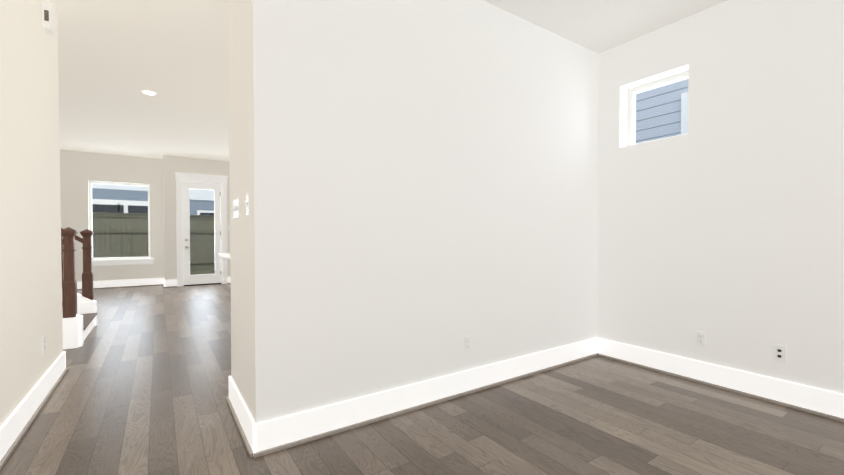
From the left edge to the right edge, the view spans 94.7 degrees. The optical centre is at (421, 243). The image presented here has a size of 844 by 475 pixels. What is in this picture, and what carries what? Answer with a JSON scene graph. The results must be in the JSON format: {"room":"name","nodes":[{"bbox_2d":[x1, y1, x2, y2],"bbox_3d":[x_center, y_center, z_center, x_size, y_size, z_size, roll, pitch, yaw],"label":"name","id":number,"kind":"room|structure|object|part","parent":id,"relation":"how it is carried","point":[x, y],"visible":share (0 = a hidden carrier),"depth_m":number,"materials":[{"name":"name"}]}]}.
{"room":"empty living room","nodes":[
{"label":"empty living room","id":0,"kind":"room"},
{"bbox_2d":[0,0,62,426],"bbox_3d":[-1.197,-0.362,0.396,0.120,3.080,7.190,-1,1,-34],"label":"wall","id":1,"kind":"structure","parent":0,"point":[30,270],"depth_m":2.50,"materials":[{"name":"paint"}]},
{"bbox_2d":[0,351,68,469],"bbox_3d":[-1.160,1.090,0.502,0.034,0.172,7.164,-1,1,-34],"label":"baseboard","id":2,"kind":"structure","parent":1,"relation":"attached to","point":[17,424],"depth_m":2.46,"materials":[{"name":"white paint"}]},
{"bbox_2d":[42,336,45,353],"bbox_3d":[-2.774,0.743,2.856,0.010,0.117,0.072,-1,1,-34],"label":"outlet","id":3,"kind":"object","parent":1,"relation":"attached to","point":[43,345],"visible":1,"depth_m":2.84,"materials":[{"name":"white plastic"}]},
{"bbox_2d":[43,3,53,34],"bbox_3d":[-2.870,-1.721,2.990,0.047,0.190,0.122,-1,1,-34],"label":"door chime","id":4,"kind":"object","parent":1,"relation":"attached to","point":[48,19],"visible":1,"depth_m":2.95,"materials":[{"name":"white plastic"}]},
{"bbox_2d":[44,10,48,20],"bbox_3d":[-2.837,-1.720,2.939,0.025,0.080,0.002,-1,1,-34],"label":"grille","id":5,"kind":"object","parent":4,"relation":"attached to","point":[46,12],"depth_m":2.94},
{"bbox_2d":[60,150,163,281],"bbox_3d":[-8.174,-0.498,8.429,4.295,3.080,0.220,-1,1,-34],"label":"wall","id":6,"kind":"structure","parent":0,"point":[79,170],"depth_m":8.94,"materials":[{"name":"paint"}]},
{"bbox_2d":[77,278,159,288],"bbox_3d":[-8.102,0.958,8.349,4.295,0.172,0.034,-1,1,-34],"label":"baseboard","id":7,"kind":"structure","parent":6,"relation":"attached to","point":[153,281],"depth_m":9.11,"materials":[{"name":"white paint"}]},
{"bbox_2d":[89,181,150,259],"bbox_3d":[-7.125,-0.520,9.213,1.131,1.789,0.070,-1,1,-34],"label":"window","id":8,"kind":"structure","parent":6,"relation":"in","point":[91,218],"depth_m":9.19,"materials":[{"name":"plastic"}]},
{"bbox_2d":[92,259,153,265],"bbox_3d":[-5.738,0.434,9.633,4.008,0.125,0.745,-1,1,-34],"label":"windowsill","id":9,"kind":"structure","parent":6,"relation":"attached to","point":[120,262],"depth_m":9.09,"materials":[{"name":"white wood"}]},
{"bbox_2d":[163,155,229,279],"bbox_3d":[-4.509,-0.528,10.188,3.745,3.080,0.220,-1,1,-34],"label":"wall","id":10,"kind":"structure","parent":0,"point":[172,165],"depth_m":9.15,"materials":[{"name":"paint"}]},
{"bbox_2d":[160,278,163,287],"bbox_3d":[-6.159,0.942,9.279,0.034,0.172,0.594,-1,1,-34],"label":"baseboard","id":11,"kind":"structure","parent":10,"relation":"attached to","point":[161,279],"depth_m":9.52,"materials":[{"name":"white paint"}]},
{"bbox_2d":[175,172,227,286],"bbox_3d":[-5.402,-0.325,9.562,1.130,2.695,0.260,-1,1,-34],"label":"door frame","id":12,"kind":"structure","parent":10,"relation":"attached to","point":[181,178],"depth_m":9.38,"materials":[{"name":"white wood"}]},
{"bbox_2d":[183,182,220,284],"bbox_3d":[-5.370,-0.239,9.527,0.813,2.474,0.113,-1,1,-34],"label":"door","id":13,"kind":"structure","parent":10,"relation":"in","point":[204,278],"depth_m":9.51,"materials":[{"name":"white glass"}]},
{"bbox_3d":[-5.390,-0.275,9.544,0.530,2.084,0.008,-1,1,-34],"label":"glass","id":14,"kind":"part","parent":13,"relation":"part of","materials":[{"name":"clear glass"}]},
{"bbox_2d":[184,283,220,285],"bbox_3d":[-5.419,1.011,9.609,0.810,0.022,0.200,-1,1,-34],"label":"trim","id":15,"kind":"structure","parent":10,"relation":"attached to","point":[202,284],"depth_m":9.51,"materials":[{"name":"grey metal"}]},
{"bbox_2d":[49,0,726,160],"bbox_3d":[-2.677,-1.977,3.631,8.040,0.200,14.250,-1,1,-34],"label":"ceiling","id":16,"kind":"structure","parent":0,"point":[116,58],"depth_m":4.12,"materials":[{"name":"paint"}]},
{"bbox_2d":[141,90,156,94],"bbox_3d":[-3.590,-1.979,5.120,0.170,0.008,0.170,-1,1,-34],"label":"recessed light","id":17,"kind":"object","parent":16,"relation":"in","point":[147,92],"visible":0.98,"depth_m":5.10,"materials":[{"name":"white paint"}]},
{"bbox_2d":[228,0,598,422],"bbox_3d":[0.277,-0.413,3.406,3.430,3.080,0.860,-1,1,-34],"label":"wall","id":18,"kind":"structure","parent":0,"point":[417,180],"depth_m":2.62,"materials":[{"name":"paint"}]},
{"bbox_2d":[231,198,239,218],"bbox_3d":[-1.178,-0.216,2.479,0.022,0.117,0.312,-1,1,-34],"label":"hall light switch","id":19,"kind":"object","parent":18,"relation":"attached to","point":[235,208],"visible":0.98,"depth_m":2.44,"materials":[{"name":"white plastic"}]},
{"bbox_2d":[226,376,251,441],"bbox_3d":[-1.151,1.057,2.451,0.034,0.172,0.840,-1,1,-34],"label":"baseboard","id":20,"kind":"structure","parent":18,"relation":"attached to","point":[240,412],"depth_m":2.48,"materials":[{"name":"white paint"}]},
{"bbox_2d":[244,194,249,215],"bbox_3d":[-1.003,-0.219,2.221,0.022,0.122,0.075,-1,1,-34],"label":"light switch","id":21,"kind":"object","parent":18,"relation":"attached to","point":[247,203],"visible":1,"depth_m":2.21,"materials":[{"name":"white plastic"}]},
{"bbox_2d":[244,338,599,457],"bbox_3d":[0.402,1.048,2.975,3.194,0.172,0.034,-1,1,-34],"label":"baseboard","id":22,"kind":"structure","parent":18,"relation":"attached to","point":[275,435],"depth_m":2.58,"materials":[{"name":"white paint"}]},
{"bbox_2d":[463,336,470,351],"bbox_3d":[0.342,0.763,2.947,0.072,0.117,0.006,-1,1,-34],"label":"outlet","id":23,"kind":"object","parent":18,"relation":"attached to","point":[465,338],"visible":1,"depth_m":2.94,"materials":[{"name":"white plastic"}]},
{"bbox_2d":[0,284,843,474],"bbox_3d":[-2.677,1.172,3.684,8.040,0.100,14.250,-1,1,-34],"label":"floor","id":24,"kind":"structure","parent":0,"point":[142,387],"depth_m":2.44,"materials":[{"name":"brown wood"}]},
{"bbox_2d":[61,227,96,348],"bbox_3d":[-5.446,-0.542,3.717,3.475,3.327,1.334,-1,1,-34],"label":"staircase","id":25,"kind":"structure","parent":24,"relation":"on","point":[79,317],"depth_m":4.17,"materials":[{"name":"white paint"}]},
{"bbox_2d":[218,253,229,258],"bbox_3d":[-2.133,0.635,5.867,1.360,0.900,2.730,-1,1,-34],"label":"kitchen island","id":26,"kind":"object","parent":24,"relation":"on","point":[226,255],"visible":0.02,"depth_m":6.20,"materials":[{"name":"white stone"}]},
{"bbox_2d":[597,0,843,393],"bbox_3d":[3.202,-0.349,1.952,0.220,3.000,4.830,-1,1,-34],"label":"wall","id":27,"kind":"structure","parent":0,"point":[721,224],"depth_m":2.96,"materials":[{"name":"paint"}]},
{"bbox_2d":[628,71,688,145],"bbox_3d":[2.187,-1.196,3.556,0.065,0.572,0.570,-1,1,-34],"label":"window","id":28,"kind":"structure","parent":27,"relation":"in","point":[632,114],"depth_m":3.69,"materials":[{"name":"plastic"}]},
{"bbox_2d":[695,331,705,346],"bbox_3d":[2.259,0.774,3.158,0.010,0.117,0.072,-1,1,-34],"label":"electrical outlet","id":29,"kind":"object","parent":27,"relation":"attached to","point":[700,338],"visible":1,"depth_m":3.16,"materials":[{"name":"white plastic"}]},
{"bbox_2d":[600,338,843,421],"bbox_3d":[3.080,1.066,1.929,0.034,0.172,4.770,-1,1,-34],"label":"baseboard","id":30,"kind":"structure","parent":27,"relation":"attached to","point":[820,402],"depth_m":2.96,"materials":[{"name":"white paint"}]},
{"bbox_2d":[773,344,786,362],"bbox_3d":[2.532,0.780,2.754,0.010,0.117,0.072,-1,1,-34],"label":"outlet","id":31,"kind":"object","parent":27,"relation":"attached to","point":[779,353],"visible":1,"depth_m":2.75,"materials":[{"name":"white plastic"}]},
{"label":"outside","id":32,"kind":"structure","parent":0,"visible":0},
{"bbox_2d":[190,270,214,274],"bbox_3d":[-3.548,1.221,8.500,32.000,0.240,34.000,-1,1,-34],"label":"ground","id":33,"kind":"structure","parent":32,"point":[203,272],"depth_m":13.50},
{"bbox_2d":[92,184,213,214],"bbox_3d":[-9.569,-4.078,17.297,32.000,10.060,0.335,-1,1,-34],"label":"neighbouring house","id":34,"kind":"structure","parent":33,"relation":"on","point":[203,198],"depth_m":15.69,"materials":[{"name":"blue"}]},
{"bbox_2d":[92,212,214,270],"bbox_3d":[-11.562,0.029,11.839,18.500,2.030,0.150,-1,1,-34],"label":"fence","id":35,"kind":"object","parent":33,"relation":"on","point":[121,231],"depth_m":13.13,"materials":[{"name":"wood"}]},
{"bbox_2d":[635,78,688,143],"bbox_3d":[3.329,-3.354,6.711,0.335,9.150,23.450,-1,1,-34],"label":"neighbouring house","id":36,"kind":"structure","parent":33,"relation":"on","point":[644,115],"depth_m":5.96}
]}

